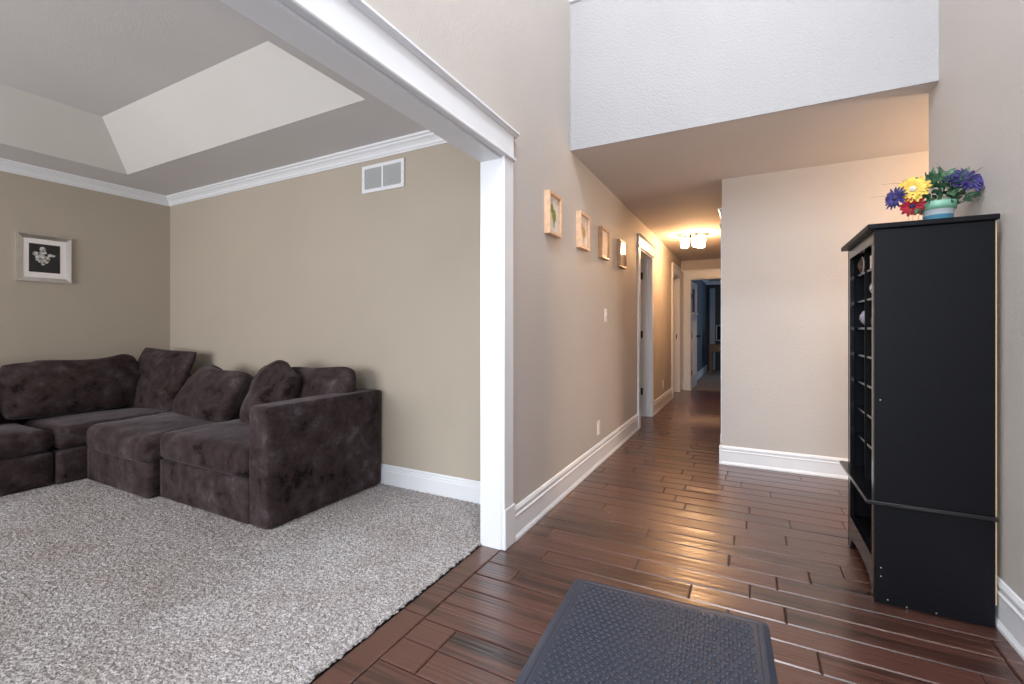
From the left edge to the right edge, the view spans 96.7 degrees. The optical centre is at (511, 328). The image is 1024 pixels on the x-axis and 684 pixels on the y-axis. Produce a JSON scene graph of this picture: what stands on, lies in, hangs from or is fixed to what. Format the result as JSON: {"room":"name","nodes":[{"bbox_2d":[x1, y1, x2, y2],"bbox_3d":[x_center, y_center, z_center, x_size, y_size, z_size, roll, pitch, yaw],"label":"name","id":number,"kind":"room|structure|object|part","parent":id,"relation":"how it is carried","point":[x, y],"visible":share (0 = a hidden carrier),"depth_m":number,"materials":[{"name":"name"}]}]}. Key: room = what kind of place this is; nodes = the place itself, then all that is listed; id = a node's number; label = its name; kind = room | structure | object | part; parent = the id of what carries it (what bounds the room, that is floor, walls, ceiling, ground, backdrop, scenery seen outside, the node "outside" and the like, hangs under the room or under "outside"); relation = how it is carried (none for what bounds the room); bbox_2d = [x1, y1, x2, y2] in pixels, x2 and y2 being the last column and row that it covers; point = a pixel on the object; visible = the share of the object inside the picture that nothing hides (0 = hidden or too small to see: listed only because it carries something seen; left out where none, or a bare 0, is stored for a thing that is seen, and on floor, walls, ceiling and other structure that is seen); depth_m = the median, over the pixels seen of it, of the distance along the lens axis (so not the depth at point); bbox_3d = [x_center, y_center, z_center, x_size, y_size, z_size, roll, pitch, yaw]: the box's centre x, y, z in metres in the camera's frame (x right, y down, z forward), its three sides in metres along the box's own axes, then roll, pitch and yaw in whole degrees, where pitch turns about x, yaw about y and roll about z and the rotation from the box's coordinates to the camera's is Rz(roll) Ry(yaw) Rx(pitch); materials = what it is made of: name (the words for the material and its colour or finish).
{"room":"entrance hall","nodes":[
{"label":"entrance hall","id":0,"kind":"room"},
{"bbox_2d":[0,171,169,366],"bbox_3d":[-4.801,-0.330,2.140,0.120,2.900,5.600,0,0,28],"label":"wall","id":1,"kind":"structure","parent":0,"point":[117,300],"depth_m":4.00,"materials":[{"name":"beige paint"}]},
{"bbox_2d":[16,232,71,283],"bbox_3d":[-3.871,-0.582,3.771,0.022,0.385,0.330,0,0,28],"label":"framed photo","id":2,"kind":"object","parent":1,"relation":"attached to","point":[39,258],"visible":1,"depth_m":3.76,"materials":[{"name":"white wood"}]},
{"bbox_2d":[29,243,59,273],"bbox_3d":[-3.873,-0.584,3.772,0.002,0.233,0.188,0,0,28],"label":"print","id":3,"kind":"object","parent":2,"relation":"attached to","point":[44,258],"depth_m":3.77},
{"bbox_2d":[0,158,169,206],"bbox_3d":[-4.690,-1.278,2.150,0.066,0.084,5.480,0,0,28],"label":"crown molding","id":4,"kind":"structure","parent":1,"relation":"attached to","point":[6,165],"depth_m":3.94,"materials":[{"name":"white paint"}]},
{"bbox_2d":[0,0,427,195],"bbox_3d":[-3.005,-1.500,1.272,4.066,0.360,5.680,0,0,28],"label":"ceiling","id":5,"kind":"structure","parent":0,"point":[97,57],"depth_m":2.97,"materials":[{"name":"grey paint"}]},
{"bbox_2d":[0,478,481,683],"bbox_3d":[-2.963,1.111,1.250,3.962,0.010,5.480,0,0,28],"label":"carpet","id":6,"kind":"structure","parent":0,"point":[100,583],"depth_m":1.99,"materials":[{"name":"grey carpet"}]},
{"bbox_2d":[0,374,380,528],"bbox_3d":[-2.861,0.764,2.614,2.834,0.689,2.936,0,0,28],"label":"sectional sofa","id":7,"kind":"object","parent":6,"relation":"on","point":[295,458],"visible":0.9,"depth_m":2.95,"materials":[{"name":"brown fabric"}]},
{"bbox_2d":[0,423,52,459],"bbox_3d":[-3.742,0.782,2.970,0.680,0.180,0.925,0,0,28],"label":"seat cushion","id":8,"kind":"object","parent":7,"relation":"on","point":[18,441],"depth_m":3.13,"materials":[{"name":"brown fabric"}]},
{"bbox_3d":[-3.748,0.991,2.976,0.654,0.234,0.915,0,0,28],"label":"seat","id":9,"kind":"part","parent":7,"relation":"part of","materials":[{"name":"brown fabric"}]},
{"bbox_3d":[-4.058,0.764,3.237,0.136,0.688,2.932,0,0,28],"label":"backrest","id":10,"kind":"part","parent":7,"relation":"part of","materials":[{"name":"brown fabric"}]},
{"bbox_3d":[-3.303,0.991,3.803,0.680,0.234,0.949,0,0,28],"label":"seat","id":11,"kind":"part","parent":7,"relation":"part of","materials":[{"name":"brown fabric"}]},
{"bbox_2d":[0,354,138,419],"bbox_3d":[-3.581,0.456,3.737,0.286,0.467,0.874,0,0,31],"label":"cushion","id":12,"kind":"object","parent":7,"relation":"on","point":[37,388],"visible":0.94,"depth_m":3.60,"materials":[{"name":"brown fabric"}]},
{"bbox_2d":[24,408,171,448],"bbox_3d":[-3.304,0.780,3.801,0.682,0.184,0.962,0,0,28],"label":"seat cushion","id":13,"kind":"object","parent":7,"relation":"on","point":[68,431],"depth_m":3.45,"materials":[{"name":"brown fabric"}]},
{"bbox_3d":[-2.567,0.989,3.508,0.877,0.238,0.794,0,0,28],"label":"seat","id":14,"kind":"part","parent":7,"relation":"part of","materials":[{"name":"brown fabric"}]},
{"bbox_2d":[124,347,195,411],"bbox_3d":[-3.179,0.455,4.094,0.667,0.564,0.278,0,0,17],"label":"cushion","id":15,"kind":"object","parent":7,"relation":"on","point":[162,374],"visible":0.76,"depth_m":4.00,"materials":[{"name":"brown fabric"}]},
{"bbox_2d":[86,412,239,463],"bbox_3d":[-2.568,0.778,3.493,0.910,0.228,0.835,0,0,28],"label":"seat cushion","id":16,"kind":"object","parent":7,"relation":"on","point":[136,440],"depth_m":3.16,"materials":[{"name":"brown fabric"}]},
{"bbox_2d":[160,419,249,477],"bbox_3d":[-1.743,0.759,3.105,0.952,0.203,0.765,0,0,28],"label":"seat cushion","id":17,"kind":"object","parent":7,"relation":"on","point":[218,449],"depth_m":2.79,"materials":[{"name":"brown fabric"}]},
{"bbox_3d":[-1.739,0.983,3.110,0.944,0.250,0.734,0,0,28],"label":"seat","id":18,"kind":"part","parent":7,"relation":"part of","materials":[{"name":"brown fabric"}]},
{"bbox_2d":[172,364,253,421],"bbox_3d":[-2.392,0.506,3.614,0.810,0.429,0.359,0,0,34],"label":"cushion","id":19,"kind":"object","parent":7,"relation":"on","point":[213,393],"visible":0.88,"depth_m":3.43,"materials":[{"name":"brown fabric"}]},
{"bbox_2d":[239,360,301,424],"bbox_3d":[-1.705,0.468,3.221,0.301,0.485,0.564,0,0,-45],"label":"cushion","id":20,"kind":"object","parent":7,"relation":"on","point":[276,381],"visible":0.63,"depth_m":3.13,"materials":[{"name":"brown fabric"}]},
{"bbox_3d":[-1.208,0.769,2.911,0.177,0.680,0.882,0,0,28],"label":"armrest","id":21,"kind":"part","parent":7,"relation":"part of","materials":[{"name":"brown fabric"}]},
{"bbox_2d":[291,367,355,397],"bbox_3d":[-1.404,0.481,3.236,0.687,0.438,0.277,0,0,25],"label":"cushion","id":22,"kind":"object","parent":7,"relation":"on","point":[323,380],"visible":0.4,"depth_m":3.11,"materials":[{"name":"brown fabric"}]},
{"bbox_2d":[170,143,479,480],"bbox_3d":[-1.725,-0.330,3.762,4.076,2.900,0.120,0,0,28],"label":"wall","id":23,"kind":"structure","parent":0,"point":[314,270],"depth_m":3.38,"materials":[{"name":"beige paint"}]},
{"bbox_2d":[166,130,448,206],"bbox_3d":[-1.715,-1.278,3.652,3.956,0.084,0.066,0,0,28],"label":"crown molding","id":24,"kind":"structure","parent":23,"relation":"attached to","point":[426,138],"depth_m":3.56,"materials":[{"name":"white paint"}]},
{"bbox_2d":[362,158,404,193],"bbox_3d":[-0.930,-1.097,3.273,0.400,0.200,0.014,0,0,28],"label":"air vent","id":25,"kind":"object","parent":23,"relation":"in","point":[387,175],"visible":1,"depth_m":3.27,"materials":[{"name":"white metal"}]},
{"bbox_2d":[380,464,479,503],"bbox_3d":[-1.705,1.046,3.676,3.951,0.148,0.016,0,0,28],"label":"baseboard","id":26,"kind":"structure","parent":23,"relation":"attached to","point":[463,489],"depth_m":3.06,"materials":[{"name":"white paint"}]},
{"bbox_2d":[364,0,680,504],"bbox_3d":[0.526,-1.480,3.543,0.120,5.200,11.170,0,0,28],"label":"wall","id":27,"kind":"structure","parent":0,"point":[574,369],"depth_m":2.90,"materials":[{"name":"beige paint"}]},
{"bbox_2d":[220,0,519,550],"bbox_3d":[-0.827,0.045,0.907,0.166,2.150,3.445,0,0,28],"label":"trim opening","id":28,"kind":"structure","parent":27,"relation":"attached to","point":[350,38],"depth_m":2.07,"materials":[{"name":"white paint"}]},
{"bbox_2d":[544,189,561,238],"bbox_3d":[0.261,-0.718,2.863,0.038,0.262,0.200,0,0,28],"label":"framed print","id":29,"kind":"object","parent":27,"relation":"attached to","point":[552,201],"visible":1,"depth_m":2.85,"materials":[{"name":"brown wood"}]},
{"bbox_2d":[551,204,555,224],"bbox_3d":[0.262,-0.710,2.863,0.001,0.142,0.088,0,0,28],"label":"art print","id":30,"kind":"object","parent":29,"relation":"attached to","point":[553,206],"depth_m":2.86,"materials":[{"name":"green paper"}]},
{"bbox_2d":[576,210,589,251],"bbox_3d":[0.529,-0.722,3.378,0.038,0.262,0.215,0,0,28],"label":"framed print","id":31,"kind":"object","parent":27,"relation":"attached to","point":[582,219],"visible":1,"depth_m":3.37,"materials":[{"name":"brown wood"}]},
{"bbox_2d":[582,223,584,242],"bbox_3d":[0.529,-0.714,3.377,0.001,0.142,0.088,0,0,28],"label":"art print","id":32,"kind":"object","parent":31,"relation":"attached to","point":[583,224],"depth_m":3.38},
{"bbox_2d":[515,388,672,541],"bbox_3d":[1.295,1.032,4.865,0.022,0.175,5.555,0,0,28],"label":"baseboard","id":33,"kind":"structure","parent":27,"relation":"attached to","point":[536,505],"depth_m":3.15,"materials":[{"name":"white paint"}]},
{"bbox_2d":[597,420,599,435],"bbox_3d":[0.719,0.820,3.775,0.008,0.116,0.072,0,0,28],"label":"wall outlet","id":34,"kind":"object","parent":27,"relation":"attached to","point":[598,422],"visible":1,"depth_m":3.76,"materials":[{"name":"white plastic"}]},
{"bbox_2d":[598,226,609,260],"bbox_3d":[0.781,-0.722,3.861,0.038,0.258,0.220,0,0,28],"label":"framed print","id":35,"kind":"object","parent":27,"relation":"attached to","point":[603,233],"visible":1,"depth_m":3.85,"materials":[{"name":"brown wood"}]},
{"bbox_2d":[603,234,605,253],"bbox_3d":[0.781,-0.722,3.861,0.001,0.158,0.130,0,0,28],"label":"art print","id":36,"kind":"object","parent":35,"relation":"attached to","point":[604,235],"depth_m":3.87},
{"bbox_2d":[604,308,606,321],"bbox_3d":[0.820,-0.120,3.959,0.016,0.116,0.072,0,0,28],"label":"light switch","id":37,"kind":"object","parent":27,"relation":"attached to","point":[605,310],"visible":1,"depth_m":3.95,"materials":[{"name":"white plastic"}]},
{"bbox_2d":[617,239,626,269],"bbox_3d":[1.065,-0.722,4.406,0.038,0.262,0.240,0,0,28],"label":"framed print","id":38,"kind":"object","parent":27,"relation":"attached to","point":[621,244],"visible":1,"depth_m":4.39,"materials":[{"name":"brown wood"}]},
{"bbox_2d":[621,246,623,263],"bbox_3d":[1.065,-0.722,4.407,0.001,0.162,0.150,0,0,28],"label":"art print","id":39,"kind":"object","parent":38,"relation":"attached to","point":[622,247],"depth_m":4.42},
{"bbox_2d":[637,233,655,428],"bbox_3d":[1.576,0.026,5.522,0.170,2.188,0.962,0,0,28],"label":"hall door","id":40,"kind":"structure","parent":27,"relation":"in","point":[645,248],"depth_m":5.82,"materials":[{"name":"white paint"}]},
{"bbox_2d":[641,272,642,394],"bbox_3d":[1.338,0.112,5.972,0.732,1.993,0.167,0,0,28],"label":"door hinges","id":41,"kind":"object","parent":40,"relation":"attached to","point":[641,272],"depth_m":5.83,"materials":[{"name":"metal"}]},
{"bbox_2d":[671,263,681,397],"bbox_3d":[2.756,0.026,7.787,0.170,2.188,1.000,0,0,28],"label":"hall door","id":42,"kind":"structure","parent":27,"relation":"in","point":[676,270],"depth_m":8.10,"materials":[{"name":"white paint"}]},
{"bbox_2d":[308,370,1023,683],"bbox_3d":[1.699,1.143,4.978,8.786,0.054,16.400,0,0,28],"label":"floor","id":43,"kind":"structure","parent":0,"point":[485,618],"depth_m":2.04,"materials":[{"name":"brown wood"}]},
{"bbox_2d":[514,578,777,683],"bbox_3d":[0.392,1.111,1.369,0.757,0.017,1.150,0,0,25],"label":"door mat","id":44,"kind":"object","parent":43,"relation":"on","point":[599,633],"visible":1,"depth_m":1.60,"materials":[{"name":"fabric"}]},
{"bbox_2d":[709,344,720,374],"bbox_3d":[5.284,0.749,11.053,0.900,0.735,0.512,0,0,28],"label":"side table","id":45,"kind":"object","parent":43,"relation":"on","point":[712,347],"visible":0.62,"depth_m":11.03,"materials":[{"name":"brown wood"}]},
{"bbox_3d":[4.826,0.766,11.062,0.050,0.700,0.050,0,0,28],"label":"leg","id":46,"kind":"part","parent":45,"relation":"part of","materials":[{"name":"brown wood"}]},
{"bbox_3d":[5.101,0.486,11.135,0.400,0.139,0.435,0,0,28],"label":"drawer","id":47,"kind":"part","parent":45,"relation":"part of","materials":[{"name":"brown wood"}]},
{"bbox_2d":[716,325,720,340],"bbox_3d":[5.230,0.146,11.065,0.500,0.470,0.160,0,0,8],"label":"computer monitor","id":48,"kind":"object","parent":45,"relation":"on","point":[718,327],"visible":0.2,"depth_m":11.08,"materials":[{"name":"plastic"}]},
{"bbox_2d":[839,213,999,627],"bbox_3d":[1.779,0.345,2.057,0.399,1.550,0.632,0,0,28],"label":"bookcase","id":49,"kind":"object","parent":43,"relation":"on","point":[920,468],"visible":1,"depth_m":1.79,"materials":[{"name":"black laminate"}]},
{"bbox_3d":[1.907,0.356,2.279,0.360,1.528,0.020,0,0,28],"label":"panel","id":50,"kind":"part","parent":49,"relation":"part of","materials":[{"name":"black laminate"}]},
{"bbox_3d":[1.857,0.532,2.159,0.332,0.011,0.236,0,0,28],"label":"shelf","id":51,"kind":"part","parent":49,"relation":"part of","materials":[{"name":"black paint"}]},
{"bbox_3d":[1.857,0.398,2.159,0.332,0.011,0.236,0,0,28],"label":"shelf","id":52,"kind":"part","parent":49,"relation":"part of","materials":[{"name":"black paint"}]},
{"bbox_3d":[1.857,0.263,2.159,0.332,0.011,0.236,0,0,28],"label":"shelf","id":53,"kind":"part","parent":49,"relation":"part of","materials":[{"name":"black paint"}]},
{"bbox_3d":[1.857,0.130,2.159,0.332,0.011,0.236,0,0,28],"label":"shelf","id":54,"kind":"part","parent":49,"relation":"part of","materials":[{"name":"black paint"}]},
{"bbox_3d":[1.857,-0.003,2.159,0.332,0.011,0.236,0,0,28],"label":"shelf","id":55,"kind":"part","parent":49,"relation":"part of","materials":[{"name":"black paint"}]},
{"bbox_3d":[1.857,-0.135,2.159,0.332,0.011,0.236,0,0,28],"label":"shelf","id":56,"kind":"part","parent":49,"relation":"part of","materials":[{"name":"black paint"}]},
{"bbox_3d":[1.857,-0.267,2.159,0.332,0.011,0.236,0,0,28],"label":"shelf","id":57,"kind":"part","parent":49,"relation":"part of","materials":[{"name":"black paint"}]},
{"bbox_2d":[858,257,864,272],"bbox_3d":[1.776,-0.316,2.232,0.123,0.088,0.088,0,0,28],"label":"woven basket","id":58,"kind":"object","parent":49,"relation":"on","point":[861,264],"visible":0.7,"depth_m":2.23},
{"bbox_3d":[1.629,-0.382,2.115,0.018,0.048,0.525,0,0,28],"label":"rail","id":59,"kind":"part","parent":49,"relation":"part of","materials":[{"name":"black paint"}]},
{"bbox_2d":[859,311,864,324],"bbox_3d":[1.766,-0.060,2.226,0.109,0.104,0.109,0,0,28],"label":"knit hat","id":60,"kind":"object","parent":49,"relation":"on","point":[862,315],"visible":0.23,"depth_m":2.23,"materials":[{"name":"white fabric"}]},
{"bbox_3d":[1.733,0.532,1.920,0.332,0.011,0.276,0,0,28],"label":"shelf","id":61,"kind":"part","parent":49,"relation":"part of","materials":[{"name":"black paint"}]},
{"bbox_2d":[872,163,984,220],"bbox_3d":[1.802,-0.568,1.942,0.434,0.275,0.182,0,0,36],"label":"potted flowers","id":62,"kind":"object","parent":49,"relation":"on","point":[909,192],"visible":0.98,"depth_m":1.91,"materials":[{"name":"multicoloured plant"}]},
{"bbox_3d":[1.668,-0.571,1.978,0.018,0.100,0.101,0,0,-9],"label":"flower","id":63,"kind":"part","parent":62,"relation":"part of","materials":[{"name":"purple plant"}]},
{"bbox_3d":[1.712,-0.529,1.948,0.092,0.086,0.051,0,0,28],"label":"flower","id":64,"kind":"part","parent":62,"relation":"part of","materials":[{"name":"red plant"}]},
{"bbox_3d":[1.707,-0.594,1.936,0.026,0.117,0.121,0,0,-41],"label":"flower","id":65,"kind":"part","parent":62,"relation":"part of","materials":[{"name":"yellow plant"}]},
{"bbox_3d":[1.817,-0.484,1.940,0.122,0.109,0.122,0,0,28],"label":"pot","id":66,"kind":"part","parent":62,"relation":"part of","materials":[{"name":"ceramic"}]},
{"bbox_3d":[1.873,-0.614,1.879,0.158,0.129,0.102,0,0,28],"label":"flower","id":67,"kind":"part","parent":62,"relation":"part of","materials":[{"name":"purple plant"}]},
{"bbox_3d":[1.942,0.317,1.952,0.004,1.437,0.563,0,0,28],"label":"panel","id":68,"kind":"part","parent":49,"relation":"part of","materials":[{"name":"black wood"}]},
{"bbox_2d":[691,280,706,371],"bbox_3d":[4.241,-0.105,10.459,0.100,2.450,4.530,0,0,28],"label":"wall","id":69,"kind":"structure","parent":0,"point":[701,286],"depth_m":11.02,"materials":[{"name":"blue paint"}]},
{"bbox_2d":[697,365,706,379],"bbox_3d":[4.274,1.044,10.390,0.022,0.152,4.420,0,0,28],"label":"baseboard","id":70,"kind":"structure","parent":69,"relation":"attached to","point":[703,370],"depth_m":10.88,"materials":[{"name":"white paint"}]},
{"bbox_2d":[710,288,714,369],"bbox_3d":[5.332,0.005,12.109,0.130,2.170,0.066,0,0,28],"label":"curtain","id":71,"kind":"object","parent":69,"relation":"hanging from","point":[712,290],"visible":0.84,"depth_m":12.12,"materials":[{"name":"fabric"}]},
{"bbox_2d":[681,259,720,389],"bbox_3d":[3.704,-0.064,8.117,1.530,2.368,0.120,0,0,28],"label":"wall","id":72,"kind":"structure","parent":0,"point":[707,263],"depth_m":8.29,"materials":[{"name":"beige paint"}]},
{"bbox_2d":[682,268,720,390],"bbox_3d":[3.537,0.026,8.187,0.890,2.188,0.162,0,0,28],"label":"end doorway","id":73,"kind":"structure","parent":72,"relation":"in","point":[704,274],"depth_m":8.29,"materials":[{"name":"white paint"}]},
{"bbox_2d":[691,281,699,388],"bbox_3d":[3.475,0.112,8.716,0.167,1.993,0.734,0,0,30],"label":"door","id":74,"kind":"structure","parent":73,"relation":"attached to","point":[694,314],"depth_m":8.72,"materials":[{"name":"white paint"}]},
{"bbox_2d":[707,284,720,370],"bbox_3d":[6.382,-0.105,11.841,2.620,2.450,0.100,0,0,28],"label":"wall","id":75,"kind":"structure","parent":0,"point":[717,287],"depth_m":12.25,"materials":[{"name":"blue paint"}]},
{"bbox_2d":[707,281,720,284],"bbox_3d":[6.344,-1.238,11.767,2.420,0.084,0.066,0,0,28],"label":"crown molding","id":76,"kind":"structure","parent":75,"relation":"attached to","point":[710,282],"depth_m":12.24,"materials":[{"name":"white paint"}]},
{"bbox_2d":[571,82,936,260],"bbox_3d":[3.876,-1.308,4.745,4.710,0.120,5.942,0,0,28],"label":"ceiling","id":77,"kind":"structure","parent":0,"point":[671,182],"depth_m":3.20,"materials":[{"name":"paint"}]},
{"bbox_2d":[677,233,708,247],"bbox_3d":[2.385,-1.163,5.997,0.400,0.170,0.204,0,0,14],"label":"ceiling light","id":78,"kind":"object","parent":77,"relation":"attached to","point":[698,241],"visible":1,"depth_m":5.97,"materials":[{"name":"white glass"}]},
{"bbox_3d":[2.292,-1.141,6.039,0.104,0.126,0.104,0,0,14],"label":"lamp shade","id":79,"kind":"part","parent":78,"relation":"part of","materials":[{"name":"white glass"}]},
{"bbox_3d":[2.407,-1.141,5.940,0.104,0.126,0.104,0,0,14],"label":"lamp shade","id":80,"kind":"part","parent":78,"relation":"part of","materials":[{"name":"white glass"}]},
{"bbox_3d":[2.499,-1.141,6.021,0.104,0.126,0.104,0,0,14],"label":"lamp shade","id":81,"kind":"part","parent":78,"relation":"part of","materials":[{"name":"white glass"}]},
{"bbox_2d":[570,0,938,150],"bbox_3d":[1.278,-2.664,2.741,1.955,2.832,0.012,0,0,28],"label":"wall","id":82,"kind":"structure","parent":0,"point":[639,68],"depth_m":2.73,"materials":[{"name":"grey paint"}]},
{"bbox_2d":[722,151,928,458],"bbox_3d":[3.417,-0.064,2.989,3.700,2.368,0.120,0,0,28],"label":"wall","id":83,"kind":"structure","parent":0,"point":[785,268],"depth_m":3.55,"materials":[{"name":"beige paint"}]},
{"bbox_2d":[719,445,847,479],"bbox_3d":[3.376,1.044,2.931,3.720,0.152,0.022,0,0,28],"label":"baseboard","id":84,"kind":"structure","parent":83,"relation":"attached to","point":[815,465],"depth_m":3.57,"materials":[{"name":"white paint"}]},
{"bbox_2d":[929,0,1023,600],"bbox_3d":[1.024,-1.480,0.007,0.120,5.200,5.359,0,0,28],"label":"wall","id":85,"kind":"structure","parent":0,"point":[976,104],"depth_m":1.72,"materials":[{"name":"beige paint"}]},
{"bbox_2d":[995,575,1023,659],"bbox_3d":[0.961,1.032,0.040,0.022,0.175,5.359,0,0,28],"label":"baseboard","id":86,"kind":"structure","parent":85,"relation":"attached to","point":[1009,610],"depth_m":1.63,"materials":[{"name":"white paint"}]},
{"bbox_3d":[2.911,-0.064,5.892,0.120,2.368,4.560,0,0,28],"label":"wall","id":87,"kind":"structure","parent":0,"visible":0},
{"bbox_2d":[718,208,721,444],"bbox_3d":[2.101,0.036,4.374,0.170,2.168,1.040,0,0,28],"label":"door","id":88,"kind":"structure","parent":87,"relation":"in","point":[719,209],"depth_m":3.96,"materials":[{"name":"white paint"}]},
{"bbox_2d":[719,442,721,461],"bbox_3d":[1.774,1.044,3.863,0.022,0.152,0.188,0,0,28],"label":"baseboard","id":89,"kind":"structure","parent":87,"relation":"attached to","point":[721,442],"depth_m":3.78,"materials":[{"name":"white paint"}]}
]}

